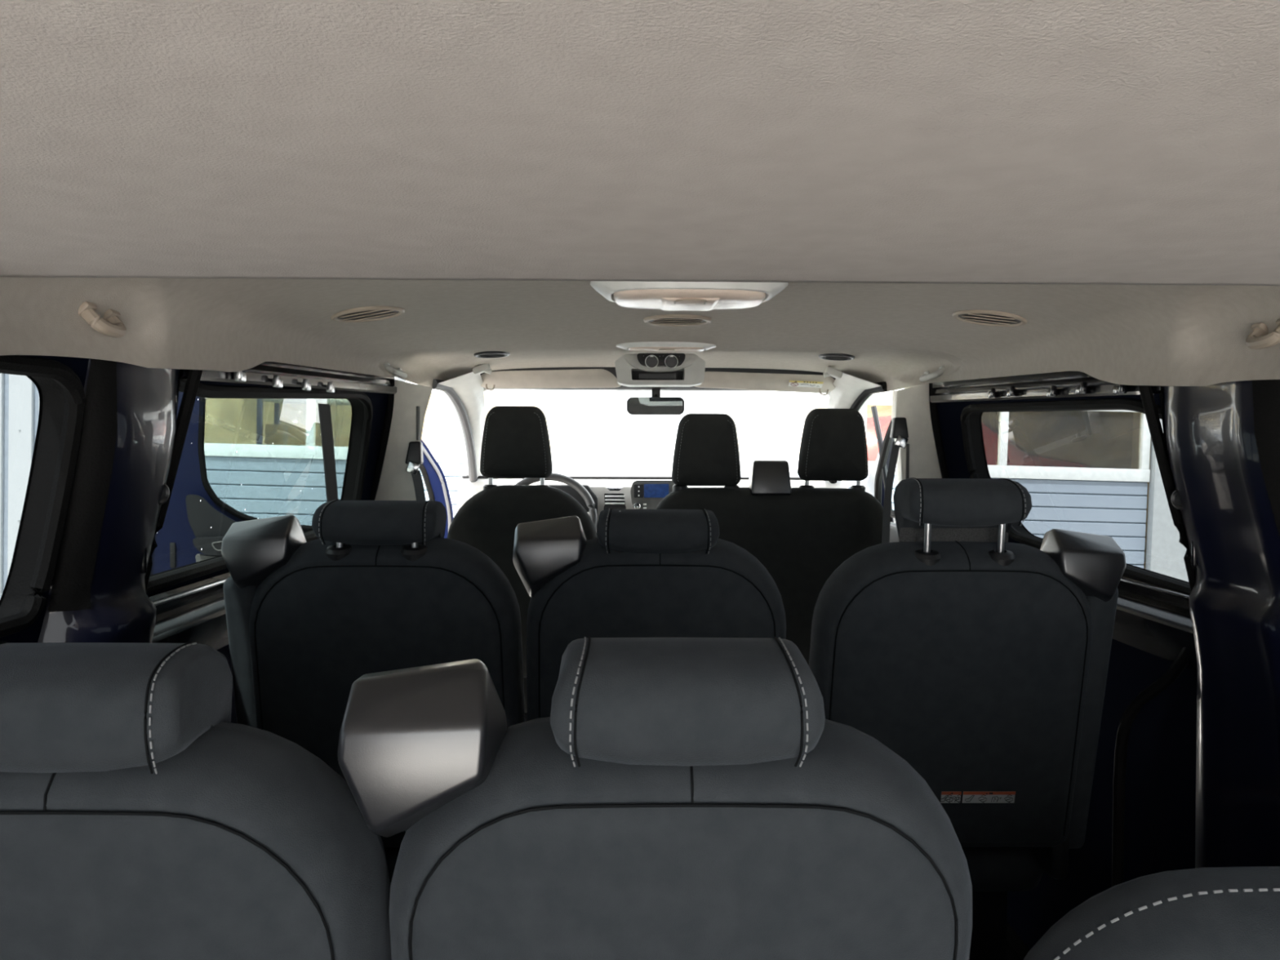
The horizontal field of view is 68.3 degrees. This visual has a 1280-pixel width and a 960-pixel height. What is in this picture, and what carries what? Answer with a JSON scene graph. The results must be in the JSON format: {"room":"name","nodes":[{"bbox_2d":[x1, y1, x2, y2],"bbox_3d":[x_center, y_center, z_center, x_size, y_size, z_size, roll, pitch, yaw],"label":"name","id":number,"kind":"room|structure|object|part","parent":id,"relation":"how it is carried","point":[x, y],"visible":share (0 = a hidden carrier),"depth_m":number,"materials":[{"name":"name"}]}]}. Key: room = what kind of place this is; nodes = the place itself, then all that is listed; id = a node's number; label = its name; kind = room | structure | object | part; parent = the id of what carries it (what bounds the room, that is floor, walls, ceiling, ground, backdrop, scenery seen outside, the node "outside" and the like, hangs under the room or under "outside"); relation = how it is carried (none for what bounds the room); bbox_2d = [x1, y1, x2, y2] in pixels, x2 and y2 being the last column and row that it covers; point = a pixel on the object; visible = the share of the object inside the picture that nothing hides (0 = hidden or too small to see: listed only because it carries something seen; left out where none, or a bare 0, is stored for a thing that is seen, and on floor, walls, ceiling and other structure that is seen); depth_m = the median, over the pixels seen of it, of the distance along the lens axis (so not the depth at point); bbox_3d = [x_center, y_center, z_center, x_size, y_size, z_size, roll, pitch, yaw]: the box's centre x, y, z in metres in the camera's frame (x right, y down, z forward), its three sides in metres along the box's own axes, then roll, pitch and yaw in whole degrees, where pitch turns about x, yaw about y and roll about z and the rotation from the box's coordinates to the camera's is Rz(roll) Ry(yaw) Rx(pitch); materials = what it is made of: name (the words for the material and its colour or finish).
{"room":"vehicle interior","nodes":[
{"label":"vehicle interior","id":0,"kind":"room"},
{"bbox_2d":[0,355,396,723],"bbox_3d":[-0.840,0.438,1.048,0.184,1.550,4.090,0,2,-1],"label":"wall","id":1,"kind":"structure","parent":0,"point":[132,442],"depth_m":1.46,"materials":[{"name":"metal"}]},
{"bbox_2d":[0,355,85,637],"bbox_3d":[-0.840,0.042,0.721,0.122,0.377,1.300,0,2,-1],"label":"window","id":2,"kind":"structure","parent":1,"relation":"in","point":[42,401],"depth_m":1.34,"materials":[{"name":"clear glass"}]},
{"bbox_3d":[-0.867,0.042,0.724,0.063,0.351,1.267,0,2,-1],"label":"pane","id":3,"kind":"part","parent":2,"relation":"part of","materials":[{"name":"clear glass"}]},
{"bbox_2d":[146,375,373,593],"bbox_3d":[-0.856,-0.030,2.222,0.130,0.424,1.375,0,2,-1],"label":"window","id":4,"kind":"structure","parent":1,"relation":"in","point":[249,453],"depth_m":2.10,"materials":[{"name":"clear glass"}]},
{"bbox_3d":[-0.799,-0.280,2.327,0.036,0.169,1.450,0,2,0],"label":"rail","id":5,"kind":"part","parent":1,"relation":"part of","materials":[{"name":"metal"}]},
{"bbox_2d":[317,403,337,502],"bbox_3d":[-0.769,0.075,2.367,0.022,0.523,0.219,0,2,-6],"label":"belt","id":6,"kind":"object","parent":1,"relation":"attached to","point":[324,410],"visible":0.56,"depth_m":2.30,"materials":[{"name":"black fabric"}]},
{"bbox_2d":[369,379,432,500],"bbox_3d":[-0.833,0.065,3.201,0.307,0.793,0.304,0,2,-1],"label":"trim","id":7,"kind":"structure","parent":1,"relation":"attached to","point":[391,480],"depth_m":3.07,"materials":[{"name":"plastic"}]},
{"bbox_2d":[405,406,426,500],"bbox_3d":[-0.710,0.035,3.050,0.089,0.546,0.066,0,2,-1],"label":"belt","id":8,"kind":"object","parent":1,"relation":"attached to","point":[415,457],"visible":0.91,"depth_m":3.04,"materials":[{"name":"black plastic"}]},
{"bbox_2d":[0,276,1279,396],"bbox_3d":[0.096,-0.284,1.451,1.900,0.304,4.876,0,2,-1],"label":"ceiling","id":9,"kind":"structure","parent":0,"point":[895,333],"depth_m":1.91,"materials":[{"name":"fabric"}]},
{"bbox_2d":[78,301,126,337],"bbox_3d":[-0.754,-0.224,1.327,0.040,0.044,0.080,0,2,1],"label":"handle","id":10,"kind":"object","parent":9,"relation":"attached to","point":[112,326],"visible":1,"depth_m":1.30,"materials":[{"name":"beige plastic"}]},
{"bbox_3d":[-0.763,-0.234,1.299,0.026,0.010,0.024,-41,-1,1],"label":"handle mount","id":11,"kind":"part","parent":10,"relation":"part of","materials":[{"name":"beige plastic"}]},
{"bbox_3d":[-0.762,-0.233,1.355,0.026,0.010,0.024,-41,-1,1],"label":"handle mount","id":12,"kind":"part","parent":10,"relation":"part of","materials":[{"name":"beige plastic"}]},
{"bbox_2d":[330,306,404,322],"bbox_3d":[-0.589,-0.363,2.043,0.156,0.038,0.156,0,2,-5],"label":"ceiling vent","id":13,"kind":"object","parent":9,"relation":"in","point":[370,313],"visible":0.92,"depth_m":2.03,"materials":[{"name":"beige plastic"}]},
{"bbox_2d":[384,362,407,378],"bbox_3d":[-0.770,-0.345,2.980,0.043,0.041,0.145,0,2,4],"label":"handle","id":14,"kind":"object","parent":9,"relation":"attached to","point":[399,372],"visible":0.98,"depth_m":2.93,"materials":[{"name":"grey plastic"}]},
{"bbox_2d":[432,371,484,482],"bbox_3d":[-0.679,-0.105,3.889,0.183,0.615,1.203,0,2,-1],"label":"trim","id":15,"kind":"structure","parent":9,"relation":"attached to","point":[464,393],"depth_m":3.64,"materials":[{"name":"grey plastic"}]},
{"bbox_2d":[418,439,453,538],"bbox_3d":[-1.386,0.276,3.886,1.244,1.574,0.175,0,2,-21],"label":"door","id":16,"kind":"structure","parent":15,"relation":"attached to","point":[435,482],"depth_m":4.10,"materials":[{"name":"blue paint"}]},
{"bbox_2d":[474,351,510,358],"bbox_3d":[-0.481,-0.411,3.067,0.116,0.023,0.116,1,2,31],"label":"ceiling vent","id":17,"kind":"object","parent":9,"relation":"in","point":[487,354],"visible":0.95,"depth_m":3.06,"materials":[{"name":"black plastic"}]},
{"bbox_2d":[472,364,621,390],"bbox_3d":[-0.334,-0.371,3.424,0.531,0.087,0.237,0,2,-1],"label":"sun visor","id":18,"kind":"object","parent":9,"relation":"attached to","point":[578,378],"visible":0.94,"depth_m":3.50,"materials":[{"name":"plastic"}]},
{"bbox_3d":[-0.554,-0.391,3.322,0.066,0.041,0.040,0,2,-1],"label":"pivot arm","id":19,"kind":"part","parent":18,"relation":"part of","materials":[{"name":"grey plastic"}]},
{"bbox_2d":[626,388,684,414],"bbox_3d":[0.061,-0.319,3.754,0.229,0.122,0.117,0,2,-1],"label":"mirror","id":20,"kind":"object","parent":9,"relation":"attached to","point":[655,404],"visible":0.76,"depth_m":3.71,"materials":[{"name":"black plastic"}]},
{"bbox_3d":[0.061,-0.291,3.705,0.212,0.065,0.002,0,2,3],"label":"glass","id":21,"kind":"part","parent":20,"relation":"part of","materials":[{"name":"white mirror"}]},
{"bbox_3d":[0.064,-0.344,3.737,0.034,0.060,0.029,0,2,-1],"label":"stem","id":22,"kind":"part","parent":20,"relation":"part of","materials":[{"name":"black plastic"}]},
{"bbox_2d":[480,367,835,391],"bbox_3d":[0.067,-0.397,3.630,1.500,0.089,0.360,0,2,-1],"label":"trim","id":23,"kind":"structure","parent":9,"relation":"attached to","point":[612,370],"depth_m":3.62,"materials":[{"name":"grey plastic"}]},
{"bbox_2d":[614,352,705,386],"bbox_3d":[0.064,-0.351,2.998,0.287,0.100,0.186,0,2,-1],"label":"console","id":24,"kind":"object","parent":9,"relation":"attached to","point":[633,370],"visible":0.97,"depth_m":2.99,"materials":[{"name":"grey plastic"}]},
{"bbox_3d":[0.066,-0.373,2.936,0.149,0.041,0.020,0,2,-1],"label":"control panel","id":25,"kind":"part","parent":24,"relation":"part of","materials":[{"name":"black paint"}]},
{"bbox_2d":[616,342,715,352],"bbox_3d":[0.075,-0.376,2.691,0.285,0.022,0.140,0,2,-1],"label":"recessed light","id":26,"kind":"object","parent":9,"relation":"in","point":[648,347],"visible":1,"depth_m":2.64,"materials":[{"name":"white plastic"}]},
{"bbox_2d":[652,348,680,352],"bbox_3d":[0.075,-0.367,2.689,0.088,0.006,0.096,0,2,-1],"label":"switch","id":27,"kind":"object","parent":26,"relation":"attached to","point":[654,350],"depth_m":2.67,"materials":[{"name":"beige plastic"}]},
{"bbox_2d":[643,314,711,326],"bbox_3d":[0.091,-0.389,2.279,0.164,0.016,0.164,0,2,-1],"label":"ceiling vent","id":28,"kind":"object","parent":9,"relation":"in","point":[667,320],"visible":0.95,"depth_m":2.27,"materials":[{"name":"beige plastic"}]},
{"bbox_2d":[590,280,788,311],"bbox_3d":[0.093,-0.352,1.791,0.375,0.048,0.220,0,2,-1],"label":"ceiling light","id":29,"kind":"object","parent":9,"relation":"attached to","point":[664,295],"visible":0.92,"depth_m":1.72,"materials":[{"name":"white plastic"}]},
{"bbox_2d":[660,297,720,311],"bbox_3d":[0.093,-0.335,1.795,0.116,0.009,0.139,0,2,-1],"label":"switch","id":30,"kind":"object","parent":29,"relation":"attached to","point":[666,304],"depth_m":1.78,"materials":[{"name":"beige plastic"}]},
{"bbox_2d":[694,366,842,395],"bbox_3d":[0.464,-0.358,3.435,0.540,0.091,0.236,0,2,-1],"label":"sun visor","id":31,"kind":"object","parent":9,"relation":"attached to","point":[818,384],"visible":0.91,"depth_m":3.50,"materials":[{"name":"plastic"}]},
{"bbox_3d":[0.682,-0.379,3.339,0.066,0.041,0.040,0,2,-1],"label":"pivot arm","id":32,"kind":"part","parent":31,"relation":"part of","materials":[{"name":"grey plastic"}]},
{"bbox_2d":[818,353,854,360],"bbox_3d":[0.643,-0.406,3.083,0.116,0.024,0.116,1,2,17],"label":"ceiling vent","id":33,"kind":"object","parent":9,"relation":"in","point":[835,357],"visible":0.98,"depth_m":3.07,"materials":[{"name":"black plastic"}]},
{"bbox_2d":[827,373,886,483],"bbox_3d":[0.803,-0.099,3.909,0.183,0.615,1.203,0,2,-1],"label":"trim","id":34,"kind":"structure","parent":9,"relation":"attached to","point":[850,392],"depth_m":3.50,"materials":[{"name":"grey plastic"}]},
{"bbox_2d":[919,365,944,382],"bbox_3d":[0.922,-0.334,2.981,0.042,0.042,0.145,0,2,-5],"label":"handle","id":35,"kind":"object","parent":9,"relation":"attached to","point":[926,376],"visible":0.98,"depth_m":2.94,"materials":[{"name":"grey plastic"}]},
{"bbox_2d":[951,310,1027,327],"bbox_3d":[0.762,-0.357,2.058,0.156,0.039,0.156,1,2,13],"label":"ceiling vent","id":36,"kind":"object","parent":9,"relation":"in","point":[984,317],"visible":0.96,"depth_m":2.05,"materials":[{"name":"beige plastic"}]},
{"bbox_2d":[1245,318,1279,349],"bbox_3d":[0.950,-0.220,1.426,0.040,0.043,0.080,0,2,-1],"label":"handle","id":37,"kind":"object","parent":9,"relation":"attached to","point":[1259,338],"visible":1,"depth_m":1.43,"materials":[{"name":"beige plastic"}]},
{"bbox_3d":[0.958,-0.231,1.454,0.026,0.010,0.024,40,0,-2],"label":"handle mount","id":38,"kind":"part","parent":37,"relation":"part of","materials":[{"name":"beige plastic"}]},
{"bbox_3d":[0.959,-0.230,1.398,0.026,0.010,0.024,40,0,-2],"label":"handle mount","id":39,"kind":"part","parent":37,"relation":"part of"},
{"bbox_2d":[1005,921,1029,959],"bbox_3d":[0.087,1.223,1.692,1.900,0.067,5.400,0,2,-1],"label":"floor","id":40,"kind":"structure","parent":0,"point":[1016,949],"depth_m":2.38,"materials":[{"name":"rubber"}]},
{"bbox_2d":[0,641,391,959],"bbox_3d":[-0.516,0.677,1.154,0.540,1.068,0.705,0,2,-1],"label":"passenger seat","id":41,"kind":"object","parent":40,"relation":"on","point":[139,821],"visible":1,"depth_m":0.81,"materials":[{"name":"grey fabric"}]},
{"bbox_2d":[221,499,524,885],"bbox_3d":[-0.531,0.604,2.152,0.580,1.149,0.703,0,2,-1],"label":"passenger seat","id":42,"kind":"object","parent":40,"relation":"on","point":[381,587],"visible":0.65,"depth_m":1.82,"materials":[{"name":"grey fabric"}]},
{"bbox_3d":[-0.580,0.154,1.831,0.013,0.121,0.030,0,2,-1],"label":"post","id":43,"kind":"part","parent":42,"relation":"part of","materials":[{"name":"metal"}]},
{"bbox_2d":[384,847,399,885],"bbox_3d":[-0.516,0.810,2.261,0.529,0.159,0.499,0,2,-1],"label":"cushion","id":44,"kind":"object","parent":42,"relation":"on","point":[392,853],"depth_m":2.01,"materials":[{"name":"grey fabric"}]},
{"bbox_3d":[-0.436,0.154,1.833,0.013,0.121,0.030,0,2,-1],"label":"post","id":45,"kind":"part","parent":42,"relation":"part of","materials":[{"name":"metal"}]},
{"bbox_2d":[446,405,597,721],"bbox_3d":[-0.407,0.438,3.503,0.535,1.395,0.710,0,2,-1],"label":"seat","id":46,"kind":"object","parent":40,"relation":"on","point":[516,442],"visible":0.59,"depth_m":3.15,"materials":[{"name":"black fabric"}]},
{"bbox_3d":[-0.508,0.022,3.211,0.015,0.120,0.015,0,2,-1],"label":"post","id":47,"kind":"part","parent":46,"relation":"part of","materials":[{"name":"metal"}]},
{"bbox_3d":[-0.403,0.355,3.262,0.535,0.678,0.234,0,2,-1],"label":"backrest","id":48,"kind":"part","parent":46,"relation":"part of","materials":[{"name":"black fabric"}]},
{"bbox_2d":[523,677,527,712],"bbox_3d":[-0.410,0.755,3.608,0.514,0.155,0.520,0,2,-1],"label":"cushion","id":49,"kind":"object","parent":46,"relation":"on","point":[524,678],"depth_m":3.35,"materials":[{"name":"black fabric"}]},
{"bbox_3d":[-0.410,0.983,3.595,0.428,0.300,0.400,0,2,-1],"label":"seat","id":50,"kind":"part","parent":46,"relation":"part of","materials":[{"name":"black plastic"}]},
{"bbox_3d":[-0.332,0.023,3.213,0.015,0.120,0.015,0,2,-1],"label":"post","id":51,"kind":"part","parent":46,"relation":"part of","materials":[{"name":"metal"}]},
{"bbox_2d":[512,507,786,720],"bbox_3d":[0.016,0.614,2.162,0.553,1.133,0.700,0,2,-1],"label":"passenger seat","id":52,"kind":"object","parent":40,"relation":"on","point":[646,573],"visible":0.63,"depth_m":1.81,"materials":[{"name":"grey fabric"}]},
{"bbox_2d":[457,475,848,532],"bbox_3d":[0.055,0.412,4.292,1.680,0.865,0.690,0,2,-1],"label":"dashboard","id":53,"kind":"object","parent":40,"relation":"attached to","point":[615,492],"visible":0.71,"depth_m":4.05,"materials":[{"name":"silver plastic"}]},
{"bbox_2d":[515,472,597,530],"bbox_3d":[-0.344,0.163,3.825,0.351,0.386,0.372,1,2,33],"label":"steering wheel","id":54,"kind":"object","parent":53,"relation":"attached to","point":[590,504],"visible":0.3,"depth_m":3.82,"materials":[{"name":"plastic"}]},
{"bbox_2d":[604,493,625,505],"bbox_3d":[-0.107,0.083,4.013,0.091,0.051,0.024,0,2,-1],"label":"air vent","id":55,"kind":"object","parent":53,"relation":"attached to","point":[610,499],"depth_m":4.01,"materials":[{"name":"white plastic"}]},
{"bbox_3d":[-0.012,0.110,3.966,0.034,0.034,0.017,0,2,-1],"label":"knob","id":56,"kind":"part","parent":53,"relation":"part of","materials":[{"name":"silver metal"}]},
{"bbox_2d":[337,635,972,959],"bbox_3d":[0.017,0.676,1.161,0.595,1.074,0.707,0,2,-1],"label":"passenger seat","id":57,"kind":"object","parent":40,"relation":"on","point":[676,798],"visible":1,"depth_m":0.82,"materials":[{"name":"grey fabric"}]},
{"bbox_3d":[0.038,0.513,0.941,0.560,0.582,0.253,0,2,-1],"label":"backrest","id":58,"kind":"part","parent":57,"relation":"part of","materials":[{"name":"grey fabric"}]},
{"bbox_2d":[656,408,883,666],"bbox_3d":[0.440,0.443,3.515,0.835,1.392,0.709,0,2,-1],"label":"seat","id":59,"kind":"object","parent":40,"relation":"on","point":[802,535],"visible":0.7,"depth_m":3.16,"materials":[{"name":"black fabric"}]},
{"bbox_3d":[0.444,0.361,3.275,0.835,0.673,0.234,0,2,-1],"label":"backrest","id":60,"kind":"part","parent":59,"relation":"part of","materials":[{"name":"black fabric"}]},
{"bbox_2d":[808,477,1126,959],"bbox_3d":[0.647,0.585,2.161,0.610,1.197,0.712,0,2,-1],"label":"passenger seat","id":61,"kind":"object","parent":40,"relation":"on","point":[979,658],"visible":0.8,"depth_m":1.86,"materials":[{"name":"grey fabric"}]},
{"bbox_3d":[0.558,0.141,1.842,0.013,0.168,0.036,0,2,-1],"label":"post","id":62,"kind":"part","parent":61,"relation":"part of","materials":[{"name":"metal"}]},
{"bbox_3d":[0.628,0.448,1.946,0.565,0.652,0.251,0,2,-1],"label":"backrest","id":63,"kind":"part","parent":61,"relation":"part of","materials":[{"name":"grey fabric"}]},
{"bbox_3d":[0.621,0.980,2.274,0.407,0.220,0.360,0,2,-1],"label":"seat","id":64,"kind":"part","parent":61,"relation":"part of","materials":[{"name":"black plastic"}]},
{"bbox_3d":[0.702,0.142,1.844,0.013,0.168,0.036,0,2,-1],"label":"post","id":65,"kind":"part","parent":61,"relation":"part of","materials":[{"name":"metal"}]},
{"bbox_2d":[1023,866,1279,959],"bbox_3d":[0.641,0.785,1.165,0.572,0.862,0.720,0,2,-1],"label":"passenger seat","id":66,"kind":"object","parent":40,"relation":"on","point":[1216,913],"visible":1,"depth_m":0.85,"materials":[{"name":"grey fabric"}]},
{"bbox_2d":[929,370,1279,950],"bbox_3d":[1.037,0.446,1.064,0.184,1.550,4.070,0,2,-1],"label":"wall","id":67,"kind":"structure","parent":0,"point":[1187,771],"depth_m":1.68,"materials":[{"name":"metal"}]},
{"bbox_2d":[0,0,1279,285],"bbox_3d":[0.116,-0.257,0.012,2.000,0.146,2.078,0,2,-1],"label":"ceiling","id":68,"kind":"structure","parent":67,"relation":"attached to","point":[1092,142],"depth_m":0.56,"materials":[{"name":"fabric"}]},
{"bbox_2d":[865,383,923,542],"bbox_3d":[1.096,0.356,3.714,0.357,1.460,1.230,0,2,-1],"label":"door","id":69,"kind":"structure","parent":67,"relation":"in","point":[876,482],"depth_m":3.93,"materials":[{"name":"blue paint"}]},
{"bbox_2d":[881,417,909,543],"bbox_3d":[0.831,0.028,3.076,0.102,0.461,0.075,0,2,-1],"label":"belt","id":70,"kind":"object","parent":67,"relation":"attached to","point":[899,430],"visible":0.94,"depth_m":3.05,"materials":[{"name":"black fabric"}]},
{"bbox_2d":[891,382,948,483],"bbox_3d":[0.984,0.072,3.226,0.288,0.793,0.304,0,2,-1],"label":"trim","id":71,"kind":"structure","parent":67,"relation":"attached to","point":[926,452],"depth_m":3.09,"materials":[{"name":"plastic"}]},
{"bbox_3d":[0.969,-0.260,2.401,0.036,0.157,1.310,0,2,-1],"label":"rail","id":72,"kind":"part","parent":67,"relation":"part of","materials":[{"name":"metal"}]},
{"bbox_2d":[960,397,1191,595],"bbox_3d":[1.029,0.002,2.294,0.129,0.420,1.145,0,2,-1],"label":"window","id":73,"kind":"structure","parent":67,"relation":"in","point":[1091,466],"depth_m":2.21,"materials":[{"name":"clear glass"}]},
{"label":"outside","id":74,"kind":"structure","parent":0,"visible":0},
{"label":"ground","id":75,"kind":"structure","parent":74,"visible":0},
{"bbox_2d":[421,390,892,476],"bbox_3d":[0.376,-0.827,11.771,21.282,4.957,5.030,2,2,-1],"label":"building","id":76,"kind":"structure","parent":75,"relation":"on","point":[611,441],"depth_m":9.33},
{"bbox_2d":[405,380,578,518],"bbox_3d":[-2.668,-0.028,9.346,4.070,3.344,0.085,2,2,-1],"label":"garage door","id":77,"kind":"structure","parent":76,"relation":"attached to","point":[451,462],"depth_m":9.32,"materials":[{"name":"white paint"}]},
{"bbox_3d":[-2.642,-0.946,9.314,4.070,1.505,0.080,2,2,-1],"label":"door frame","id":78,"kind":"part","parent":77,"relation":"part of","materials":[{"name":"white paint"}]},
{"bbox_3d":[-2.689,0.727,9.383,4.070,1.833,0.050,2,2,-1],"label":"panel","id":79,"kind":"part","parent":77,"relation":"part of","materials":[{"name":"white metal"}]},
{"bbox_2d":[715,388,903,510],"bbox_3d":[2.906,0.126,9.427,4.346,3.344,0.085,2,2,-1],"label":"garage door","id":80,"kind":"structure","parent":76,"relation":"attached to","point":[886,397],"depth_m":9.34,"materials":[{"name":"white paint"}]},
{"bbox_3d":[2.884,0.881,9.463,4.346,1.833,0.050,2,2,-1],"label":"panel","id":81,"kind":"part","parent":80,"relation":"part of","materials":[{"name":"white metal"}]},
{"bbox_3d":[4.065,0.997,12.095,4.200,1.500,2.280,3,2,27],"label":"lift","id":82,"kind":"object","parent":75,"relation":"on","visible":0},
{"bbox_2d":[866,415,891,462],"bbox_3d":[4.096,-0.080,12.060,4.000,1.540,1.800,3,2,27],"label":"car","id":83,"kind":"object","parent":82,"relation":"on","point":[871,437],"visible":0.02,"depth_m":11.85,"materials":[{"name":"red paint"}]}
]}

